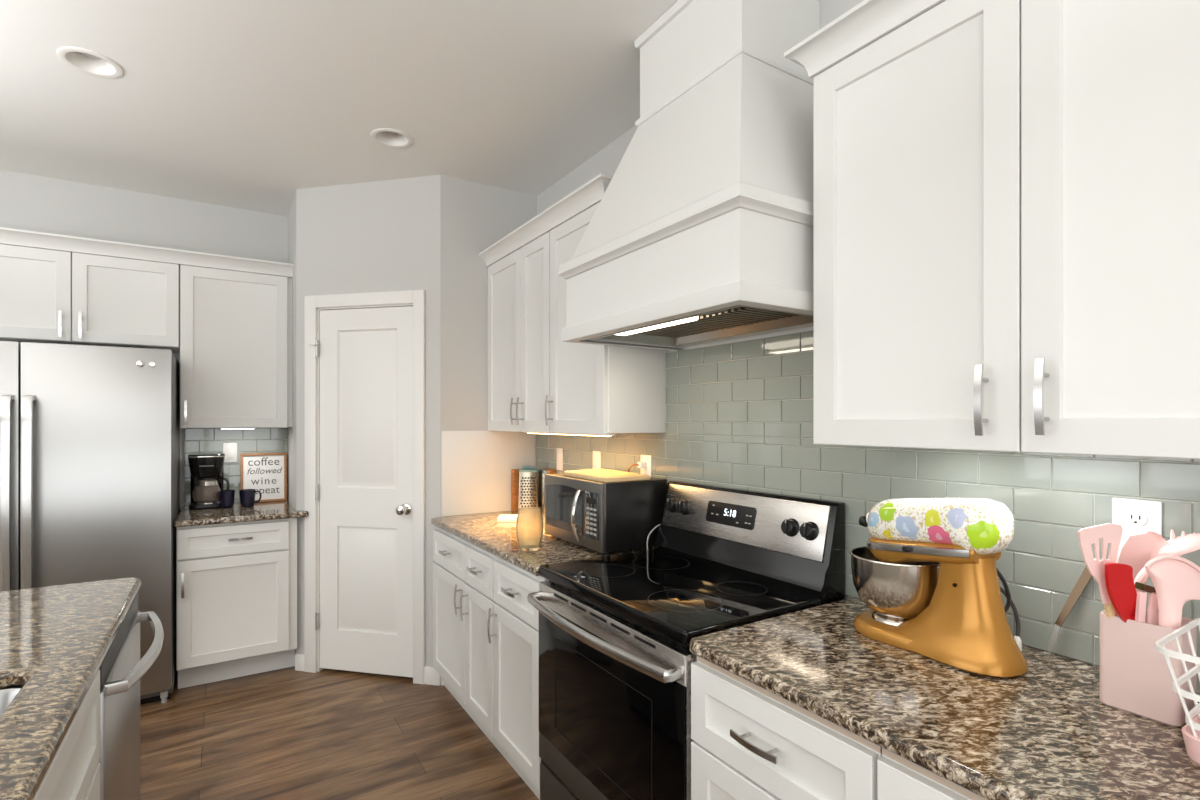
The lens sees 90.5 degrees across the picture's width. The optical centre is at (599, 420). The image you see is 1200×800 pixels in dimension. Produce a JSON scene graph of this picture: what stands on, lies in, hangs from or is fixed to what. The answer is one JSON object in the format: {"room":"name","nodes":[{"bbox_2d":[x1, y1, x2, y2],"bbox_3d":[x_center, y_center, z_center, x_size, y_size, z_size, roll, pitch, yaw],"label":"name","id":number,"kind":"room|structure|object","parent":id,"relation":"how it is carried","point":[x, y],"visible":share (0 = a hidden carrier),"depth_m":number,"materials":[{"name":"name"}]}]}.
{"room":"kitchen","nodes":[
{"label":"kitchen","id":0,"kind":"room"},
{"bbox_2d":[0,170,287,508],"bbox_3d":[-3.503,0.048,2.979,5.860,2.745,0.100,0,0,-32],"label":"wall","id":1,"kind":"structure","parent":0,"point":[28,202],"depth_m":3.45,"materials":[{"name":"grey paint"}]},
{"bbox_2d":[0,244,179,352],"bbox_3d":[-2.784,-0.635,3.157,0.916,0.458,0.367,0,0,-32],"label":"upper cabinet","id":2,"kind":"object","parent":1,"relation":"attached to","point":[47,296],"visible":0.92,"depth_m":3.08,"materials":[{"name":"white paint"}]},
{"bbox_2d":[0,227,293,277],"bbox_3d":[-2.547,-0.899,3.299,1.480,0.068,0.379,0,0,-32],"label":"crown molding","id":3,"kind":"structure","parent":1,"relation":"attached to","point":[8,236],"depth_m":3.17,"materials":[{"name":"white paint"}]},
{"bbox_2d":[183,428,287,505],"bbox_3d":[-2.254,0.272,3.703,0.555,0.473,0.009,0,0,-32],"label":"tile backsplash","id":4,"kind":"structure","parent":1,"relation":"attached to","point":[195,440],"depth_m":3.69,"materials":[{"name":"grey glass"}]},
{"bbox_2d":[223,443,236,461],"bbox_3d":[-2.284,0.195,3.674,0.074,0.120,0.010,0,0,-32],"label":"wall switch","id":5,"kind":"object","parent":4,"relation":"attached to","point":[230,449],"visible":0.89,"depth_m":3.67,"materials":[{"name":"white plastic"}]},
{"bbox_2d":[180,265,291,427],"bbox_3d":[-2.160,-0.412,3.551,0.556,0.903,0.367,0,0,-32],"label":"upper cabinet","id":6,"kind":"object","parent":1,"relation":"attached to","point":[236,326],"visible":1,"depth_m":3.42,"materials":[{"name":"white paint"}]},
{"bbox_2d":[220,428,255,428],"bbox_3d":[-2.142,0.041,3.520,0.180,0.014,0.040,0,0,-32],"label":"light","id":7,"kind":"object","parent":6,"relation":"attached to","point":[220,428],"visible":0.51,"depth_m":3.50,"materials":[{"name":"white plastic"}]},
{"bbox_2d":[0,0,677,215],"bbox_3d":[-1.419,-1.330,-0.187,6.000,0.010,7.800,0,0,-32],"label":"ceiling","id":8,"kind":"structure","parent":0,"point":[241,104],"depth_m":2.38,"materials":[{"name":"white paint"}]},
{"bbox_2d":[56,47,122,77],"bbox_3d":[-1.882,-1.359,2.200,0.188,0.082,0.188,0,0,-32],"label":"recessed light","id":9,"kind":"object","parent":8,"relation":"in","point":[90,62],"visible":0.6,"depth_m":2.23,"materials":[{"name":"white"}]},
{"bbox_2d":[371,128,412,147],"bbox_3d":[-0.974,-1.359,2.786,0.188,0.082,0.188,0,0,-32],"label":"recessed light","id":10,"kind":"object","parent":8,"relation":"in","point":[388,137],"visible":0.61,"depth_m":2.83,"materials":[{"name":"white metal"}]},
{"bbox_2d":[140,666,538,799],"bbox_3d":[-1.419,1.450,-0.187,6.000,0.060,7.800,0,0,-32],"label":"floor","id":11,"kind":"structure","parent":0,"point":[288,733],"depth_m":2.63,"materials":[{"name":"brown wood"}]},
{"bbox_2d":[33,669,99,799],"bbox_3d":[-0.964,0.984,0.125,1.024,0.872,2.242,0,0,-32],"label":"base cabinet","id":12,"kind":"object","parent":11,"relation":"on","point":[73,773],"visible":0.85,"depth_m":1.18,"materials":[{"name":"white paint"}]},
{"bbox_2d":[0,577,140,799],"bbox_3d":[-1.153,0.531,0.392,1.070,0.033,3.095,0,0,-32],"label":"countertop","id":13,"kind":"structure","parent":12,"relation":"on","point":[55,641],"depth_m":1.29,"materials":[{"name":"stone"}]},
{"bbox_2d":[0,686,22,715],"bbox_3d":[-1.178,0.643,0.811,0.495,0.188,0.770,0,0,-32],"label":"sink","id":14,"kind":"object","parent":13,"relation":"in","point":[7,694],"visible":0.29,"depth_m":1.22,"materials":[{"name":"silver metal"}]},
{"bbox_2d":[0,341,179,704],"bbox_3d":[-2.678,0.527,2.981,0.898,1.785,0.739,0,0,-32],"label":"refrigerator","id":15,"kind":"object","parent":11,"relation":"on","point":[90,434],"visible":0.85,"depth_m":2.81,"materials":[{"name":"grey metal"}]},
{"bbox_2d":[98,592,163,799],"bbox_3d":[-1.542,0.989,1.508,0.703,0.862,0.697,0,0,-32],"label":"dishwasher","id":16,"kind":"object","parent":11,"relation":"on","point":[121,669],"visible":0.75,"depth_m":1.57,"materials":[{"name":"grey metal"}]},
{"bbox_2d":[176,518,296,688],"bbox_3d":[-2.087,0.981,3.435,0.556,0.878,0.642,0,0,-32],"label":"base cabinet","id":17,"kind":"object","parent":11,"relation":"on","point":[236,583],"visible":0.98,"depth_m":3.20,"materials":[{"name":"white paint"}]},
{"bbox_2d":[174,500,308,526],"bbox_3d":[-2.063,0.524,3.451,0.630,0.033,0.639,0,0,-32],"label":"countertop","id":18,"kind":"structure","parent":17,"relation":"on","point":[273,510],"depth_m":3.27,"materials":[{"name":"stone"}]},
{"bbox_2d":[188,453,229,509],"bbox_3d":[-2.306,0.350,3.511,0.204,0.315,0.202,0,0,-32],"label":"coffee maker","id":19,"kind":"object","parent":18,"relation":"on","point":[207,478],"visible":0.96,"depth_m":3.44,"materials":[{"name":"black plastic"}]},
{"bbox_2d":[213,490,235,507],"bbox_3d":[-2.195,0.458,3.482,0.086,0.100,0.108,0,0,39],"label":"mug","id":20,"kind":"object","parent":18,"relation":"on","point":[226,498],"visible":1,"depth_m":3.46,"materials":[{"name":"blue ceramic"}]},
{"bbox_2d":[239,489,261,506],"bbox_3d":[-2.083,0.458,3.537,0.108,0.100,0.086,0,0,-45],"label":"mug","id":21,"kind":"object","parent":18,"relation":"on","point":[247,496],"visible":1,"depth_m":3.50,"materials":[{"name":"blue ceramic"}]},
{"bbox_2d":[240,453,286,501],"bbox_3d":[-2.108,0.354,3.733,0.252,0.305,0.044,0,0,-32],"label":"framed sign","id":22,"kind":"object","parent":18,"relation":"on","point":[266,473],"visible":0.96,"depth_m":3.74,"materials":[{"name":"white paper"}]},
{"bbox_2d":[433,527,506,759],"bbox_3d":[-0.423,0.985,2.975,0.657,0.871,0.846,0,0,-32],"label":"base cabinet","id":23,"kind":"object","parent":11,"relation":"on","point":[462,570],"visible":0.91,"depth_m":2.75,"materials":[{"name":"white paint"}]},
{"bbox_2d":[431,511,653,575],"bbox_3d":[-0.298,0.531,2.797,0.634,0.033,1.280,0,0,-32],"label":"countertop","id":24,"kind":"structure","parent":23,"relation":"on","point":[483,530],"depth_m":2.53,"materials":[{"name":"stone"}]},
{"bbox_2d":[497,514,517,521],"bbox_3d":[-0.475,0.503,3.083,0.100,0.024,0.120,0,0,-4],"label":"box","id":25,"kind":"object","parent":24,"relation":"on","point":[504,517],"visible":0.84,"depth_m":3.03,"materials":[{"name":"white plastic"}]},
{"bbox_2d":[511,469,518,511],"bbox_3d":[-0.452,0.395,3.416,0.115,0.240,0.022,0,0,-32],"label":"wooden board","id":26,"kind":"object","parent":24,"relation":"on","point":[514,472],"visible":0.46,"depth_m":3.38,"materials":[{"name":"brown wood"}]},
{"bbox_2d":[518,466,537,509],"bbox_3d":[-0.400,0.382,3.318,0.112,0.266,0.079,0,0,-8],"label":"box grater","id":27,"kind":"object","parent":24,"relation":"on","point":[528,485],"visible":0.91,"depth_m":3.29,"materials":[{"name":"silver metal"}]},
{"bbox_2d":[516,507,543,551],"bbox_3d":[-0.282,0.432,2.383,0.110,0.165,0.110,0,0,-32],"label":"glass jar","id":28,"kind":"object","parent":24,"relation":"on","point":[529,522],"visible":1,"depth_m":2.34,"materials":[{"name":"beige glass"}]},
{"bbox_2d":[539,468,554,514],"bbox_3d":[-0.296,0.390,3.303,0.059,0.250,0.100,0,0,-32],"label":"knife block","id":29,"kind":"object","parent":24,"relation":"on","point":[542,472],"visible":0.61,"depth_m":3.28,"materials":[{"name":"brown wood"}]},
{"bbox_2d":[545,473,666,553],"bbox_3d":[-0.008,0.376,2.522,0.370,0.278,0.472,0,0,-32],"label":"microwave","id":30,"kind":"object","parent":24,"relation":"on","point":[602,517],"visible":0.96,"depth_m":2.35,"materials":[{"name":"black plastic"}]},
{"bbox_2d":[564,468,649,482],"bbox_3d":[0.015,0.228,2.520,0.241,0.018,0.403,0,0,-32],"label":"cutting board","id":31,"kind":"object","parent":30,"relation":"on","point":[601,475],"visible":1,"depth_m":2.42,"materials":[{"name":"brown wood"}]},
{"bbox_2d":[646,524,659,549],"bbox_3d":[0.235,0.463,2.379,0.122,0.101,0.007,0,0,-32],"label":"power cable","id":32,"kind":"object","parent":24,"relation":"on","point":[659,524],"visible":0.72,"depth_m":2.35,"materials":[{"name":"grey plastic"}]},
{"bbox_2d":[487,557,547,799],"bbox_3d":[-0.082,0.985,2.434,0.657,0.871,0.427,0,0,-32],"label":"base cabinet","id":33,"kind":"object","parent":11,"relation":"on","point":[515,635],"visible":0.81,"depth_m":2.27,"materials":[{"name":"white paint"}]},
{"bbox_2d":[527,480,844,799],"bbox_3d":[0.219,0.830,1.895,0.696,1.180,0.787,0,0,-32],"label":"electric range","id":34,"kind":"object","parent":11,"relation":"on","point":[616,632],"visible":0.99,"depth_m":1.78,"materials":[{"name":"black metal"}]},
{"bbox_2d":[539,549,820,646],"bbox_3d":[0.209,0.523,1.888,0.510,0.037,0.787,0,0,-32],"label":"cooktop","id":35,"kind":"object","parent":34,"relation":"in","point":[680,597],"depth_m":1.77,"materials":[{"name":"black glass"}]},
{"bbox_2d":[691,656,881,799],"bbox_3d":[0.588,0.985,1.374,0.657,0.871,0.473,0,0,-32],"label":"base cabinet","id":36,"kind":"object","parent":11,"relation":"on","point":[750,742],"visible":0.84,"depth_m":1.23,"materials":[{"name":"white paint"}]},
{"bbox_2d":[877,748,985,799],"bbox_3d":[0.959,0.985,0.788,0.657,0.871,0.908,0,0,-32],"label":"base cabinet","id":37,"kind":"object","parent":11,"relation":"on","point":[898,778],"visible":0.17,"depth_m":0.97,"materials":[{"name":"white paint"}]},
{"bbox_2d":[689,597,1199,799],"bbox_3d":[0.867,0.531,0.953,0.634,0.033,1.485,0,0,-32],"label":"countertop","id":38,"kind":"structure","parent":37,"relation":"on","point":[1045,732],"depth_m":1.06,"materials":[{"name":"stone"}]},
{"bbox_2d":[849,498,1028,676],"bbox_3d":[0.761,0.340,1.371,0.218,0.351,0.393,0,0,-25],"label":"stand mixer","id":39,"kind":"object","parent":38,"relation":"on","point":[926,571],"visible":1,"depth_m":1.29,"materials":[{"name":"gold metal"}]},
{"bbox_2d":[849,546,938,625],"bbox_3d":[0.725,0.406,1.451,0.218,0.159,0.218,0,0,-25],"label":"bowl","id":40,"kind":"object","parent":39,"relation":"on","point":[898,590],"depth_m":1.38,"materials":[{"name":"silver metal"}]},
{"bbox_2d":[996,567,1021,651],"bbox_3d":[0.889,0.407,1.311,0.071,0.217,0.090,0,0,28],"label":"cord","id":41,"kind":"object","parent":39,"relation":"attached to","point":[1006,592],"visible":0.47,"depth_m":1.32,"materials":[{"name":"grey rubber"}]},
{"bbox_2d":[1045,566,1091,660],"bbox_3d":[0.998,0.409,1.266,0.088,0.209,0.022,0,0,25],"label":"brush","id":42,"kind":"object","parent":38,"relation":"on","point":[1085,577],"visible":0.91,"depth_m":1.27,"materials":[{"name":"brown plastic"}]},
{"bbox_2d":[1100,610,1196,726],"bbox_3d":[0.980,0.432,1.066,0.101,0.165,0.111,0,0,-32],"label":"utensil crock","id":43,"kind":"object","parent":38,"relation":"on","point":[1135,678],"visible":0.64,"depth_m":1.03,"materials":[{"name":"pink ceramic"}]},
{"bbox_2d":[1078,523,1122,617],"bbox_3d":[0.901,0.337,1.057,0.119,0.315,0.039,0,0,-27],"label":"slotted turner","id":44,"kind":"object","parent":43,"relation":"in","point":[1110,533],"visible":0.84,"depth_m":1.05,"materials":[{"name":"pink plastic"}]},
{"bbox_2d":[1105,563,1136,622],"bbox_3d":[0.928,0.368,1.051,0.097,0.240,0.027,0,0,-26],"label":"spatula","id":45,"kind":"object","parent":43,"relation":"in","point":[1119,581],"visible":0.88,"depth_m":1.04,"materials":[{"name":"red plastic"}]},
{"bbox_2d":[1116,532,1152,579],"bbox_3d":[0.989,0.352,1.105,0.057,0.293,0.037,0,0,-20],"label":"spatula","id":46,"kind":"object","parent":43,"relation":"in","point":[1134,551],"visible":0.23,"depth_m":1.10,"materials":[{"name":"pink plastic"}]},
{"bbox_2d":[1135,582,1157,624],"bbox_3d":[0.956,0.378,1.045,0.036,0.188,0.016,0,0,0],"label":"tongs","id":47,"kind":"object","parent":43,"relation":"in","point":[1141,599],"visible":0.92,"depth_m":1.04,"materials":[{"name":"pink plastic"}]},
{"bbox_2d":[1146,531,1169,625],"bbox_3d":[1.020,0.355,1.091,0.045,0.298,0.054,0,0,36],"label":"spoon","id":48,"kind":"object","parent":43,"relation":"in","point":[1159,541],"visible":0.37,"depth_m":1.11,"materials":[{"name":"pink plastic"}]},
{"bbox_2d":[1146,531,1169,559],"bbox_3d":[1.029,0.241,1.104,0.045,0.070,0.024,0,0,38],"label":"bowl","id":49,"kind":"object","parent":48,"relation":"on","point":[1159,542],"depth_m":1.11,"materials":[{"name":"pink plastic"}]},
{"bbox_2d":[1134,530,1199,592],"bbox_3d":[1.032,0.311,1.091,0.154,0.221,0.070,0,0,1],"label":"server","id":50,"kind":"object","parent":43,"relation":"in","point":[1183,544],"visible":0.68,"depth_m":1.07,"materials":[{"name":"pink plastic"}]},
{"bbox_2d":[1158,533,1199,555],"bbox_3d":[1.073,0.229,1.091,0.062,0.051,0.080,0,0,-32],"label":"bowl","id":51,"kind":"object","parent":50,"relation":"on","point":[1183,544],"depth_m":1.08,"materials":[{"name":"pink plastic"}]},
{"bbox_2d":[1145,555,1199,628],"bbox_3d":[0.989,0.348,1.024,0.121,0.240,0.033,0,0,0],"label":"ladle","id":52,"kind":"object","parent":43,"relation":"in","point":[1175,579],"visible":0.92,"depth_m":1.01,"materials":[{"name":"pink plastic"}]},
{"bbox_2d":[1155,618,1199,764],"bbox_3d":[1.024,0.429,0.859,0.266,0.172,0.282,0,0,-32],"label":"wire basket","id":53,"kind":"object","parent":38,"relation":"on","point":[1190,731],"visible":1,"depth_m":0.90,"materials":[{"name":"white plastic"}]},
{"bbox_2d":[1182,715,1199,764],"bbox_3d":[1.025,0.493,0.855,0.215,0.044,0.242,0,0,-32],"label":"bowl","id":54,"kind":"object","parent":53,"relation":"on","point":[1191,736],"depth_m":0.89,"materials":[{"name":"pink plastic"}]},
{"bbox_2d":[288,175,536,666],"bbox_3d":[-1.232,0.048,3.506,1.686,2.745,0.453,0,0,11],"label":"wall","id":55,"kind":"structure","parent":0,"point":[429,234],"depth_m":3.29,"materials":[{"name":"grey paint"}]},
{"bbox_2d":[308,306,412,677],"bbox_3d":[-1.313,0.386,3.291,0.630,2.024,0.110,0,0,13],"label":"door","id":56,"kind":"structure","parent":55,"relation":"in","point":[366,354],"depth_m":3.31,"materials":[{"name":"white paint"}]},
{"bbox_2d":[304,290,424,683],"bbox_3d":[-1.300,0.356,3.338,0.742,2.128,0.108,0,0,13],"label":"trim","id":57,"kind":"structure","parent":55,"relation":"attached to","point":[314,304],"depth_m":3.33,"materials":[{"name":"white paint"}]},
{"bbox_2d":[295,653,440,685],"bbox_3d":[-1.296,1.373,3.293,0.902,0.095,0.014,0,0,13],"label":"baseboard","id":58,"kind":"structure","parent":55,"relation":"attached to","point":[431,676],"depth_m":3.20,"materials":[{"name":"white paint"}]},
{"bbox_2d":[442,431,535,516],"bbox_3d":[-0.616,0.284,3.350,0.558,0.460,0.008,0,0,-32],"label":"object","id":59,"kind":"structure","parent":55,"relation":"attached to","point":[477,466],"depth_m":3.31,"materials":[{"name":"white paint"}]},
{"bbox_2d":[537,0,1199,694],"bbox_3d":[1.054,0.048,1.346,0.100,2.745,7.750,0,0,-32],"label":"wall","id":60,"kind":"structure","parent":0,"point":[606,161],"depth_m":2.88,"materials":[{"name":"grey paint"}]},
{"bbox_2d":[488,231,549,432],"bbox_3d":[-0.318,-0.405,3.097,0.347,0.918,0.752,0,0,-32],"label":"upper cabinet","id":61,"kind":"object","parent":60,"relation":"attached to","point":[519,282],"visible":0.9,"depth_m":2.97,"materials":[{"name":"white paint"}]},
{"bbox_2d":[479,173,612,266],"bbox_3d":[-0.184,-0.899,2.874,0.360,0.068,1.272,0,0,-32],"label":"crown molding","id":62,"kind":"structure","parent":60,"relation":"attached to","point":[591,193],"depth_m":2.64,"materials":[{"name":"white paint"}]},
{"bbox_2d":[545,202,666,434],"bbox_3d":[0.009,-0.405,2.580,0.347,0.918,0.465,0,0,-32],"label":"upper cabinet","id":63,"kind":"object","parent":60,"relation":"attached to","point":[595,389],"visible":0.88,"depth_m":2.45,"materials":[{"name":"white paint"}]},
{"bbox_2d":[525,432,613,435],"bbox_3d":[-0.161,0.055,2.725,0.060,0.014,0.720,0,0,-32],"label":"light","id":64,"kind":"object","parent":63,"relation":"attached to","point":[609,434],"visible":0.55,"depth_m":2.61,"materials":[{"name":"white plastic"}]},
{"bbox_2d":[557,0,821,350],"bbox_3d":[0.317,-0.804,1.903,0.548,1.040,0.893,0,0,-32],"label":"range hood","id":65,"kind":"object","parent":60,"relation":"attached to","point":[701,234],"visible":0.92,"depth_m":1.70,"materials":[{"name":"white paint"}]},
{"bbox_2d":[705,309,730,314],"bbox_3d":[0.320,-0.314,1.675,0.050,0.016,0.090,0,0,-32],"label":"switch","id":66,"kind":"object","parent":65,"relation":"attached to","point":[728,309],"depth_m":1.68,"materials":[{"name":"silver plastic"}]},
{"bbox_2d":[784,0,945,78],"bbox_3d":[0.884,-0.899,1.184,0.360,0.068,0.997,0,0,-32],"label":"crown molding","id":67,"kind":"structure","parent":60,"relation":"attached to","point":[869,21],"depth_m":1.37,"materials":[{"name":"white paint"}]},
{"bbox_2d":[536,330,1199,693],"bbox_3d":[0.658,0.116,1.869,0.009,0.798,3.857,0,0,-32],"label":"tile backsplash","id":68,"kind":"structure","parent":60,"relation":"attached to","point":[739,415],"depth_m":1.70,"materials":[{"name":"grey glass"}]},
{"bbox_2d":[557,448,562,470],"bbox_3d":[-0.221,0.208,3.244,0.009,0.120,0.066,0,0,-32],"label":"wall outlet","id":69,"kind":"object","parent":68,"relation":"attached to","point":[559,450],"visible":1,"depth_m":3.23,"materials":[{"name":"white plastic"}]},
{"bbox_2d":[593,451,600,468],"bbox_3d":[-0.017,0.208,2.921,0.009,0.120,0.072,0,0,-32],"label":"wall outlet","id":70,"kind":"object","parent":68,"relation":"attached to","point":[596,454],"visible":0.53,"depth_m":2.91,"materials":[{"name":"white plastic"}]},
{"bbox_2d":[641,455,651,476],"bbox_3d":[0.199,0.211,2.580,0.008,0.127,0.075,0,0,-32],"label":"wall outlet","id":71,"kind":"object","parent":68,"relation":"attached to","point":[647,459],"visible":0.57,"depth_m":2.57,"materials":[{"name":"white plastic"}]},
{"bbox_2d":[628,462,645,471],"bbox_3d":[0.157,0.207,2.573,0.071,0.060,0.046,0,0,-32],"label":"cord","id":72,"kind":"object","parent":71,"relation":"attached to","point":[639,464],"visible":0.69,"depth_m":2.56,"materials":[{"name":"white plastic"}]},
{"bbox_2d":[1112,498,1161,546],"bbox_3d":[1.075,0.219,1.193,0.008,0.122,0.077,0,0,-32],"label":"wall outlet","id":73,"kind":"object","parent":68,"relation":"attached to","point":[1134,516],"visible":0.55,"depth_m":1.19,"materials":[{"name":"white plastic"}]},
{"bbox_2d":[1125,511,1146,525],"bbox_3d":[1.073,0.195,1.191,0.002,0.029,0.034,0,0,-32],"label":"socket","id":74,"kind":"object","parent":73,"relation":"attached to","point":[1132,518],"depth_m":1.19,"materials":[{"name":"white plastic"}]},
{"bbox_2d":[813,0,1199,458],"bbox_3d":[0.901,-0.403,1.168,0.347,0.922,0.942,0,0,-32],"label":"upper cabinet","id":75,"kind":"object","parent":60,"relation":"attached to","point":[1006,193],"visible":1,"depth_m":1.11,"materials":[{"name":"white paint"}]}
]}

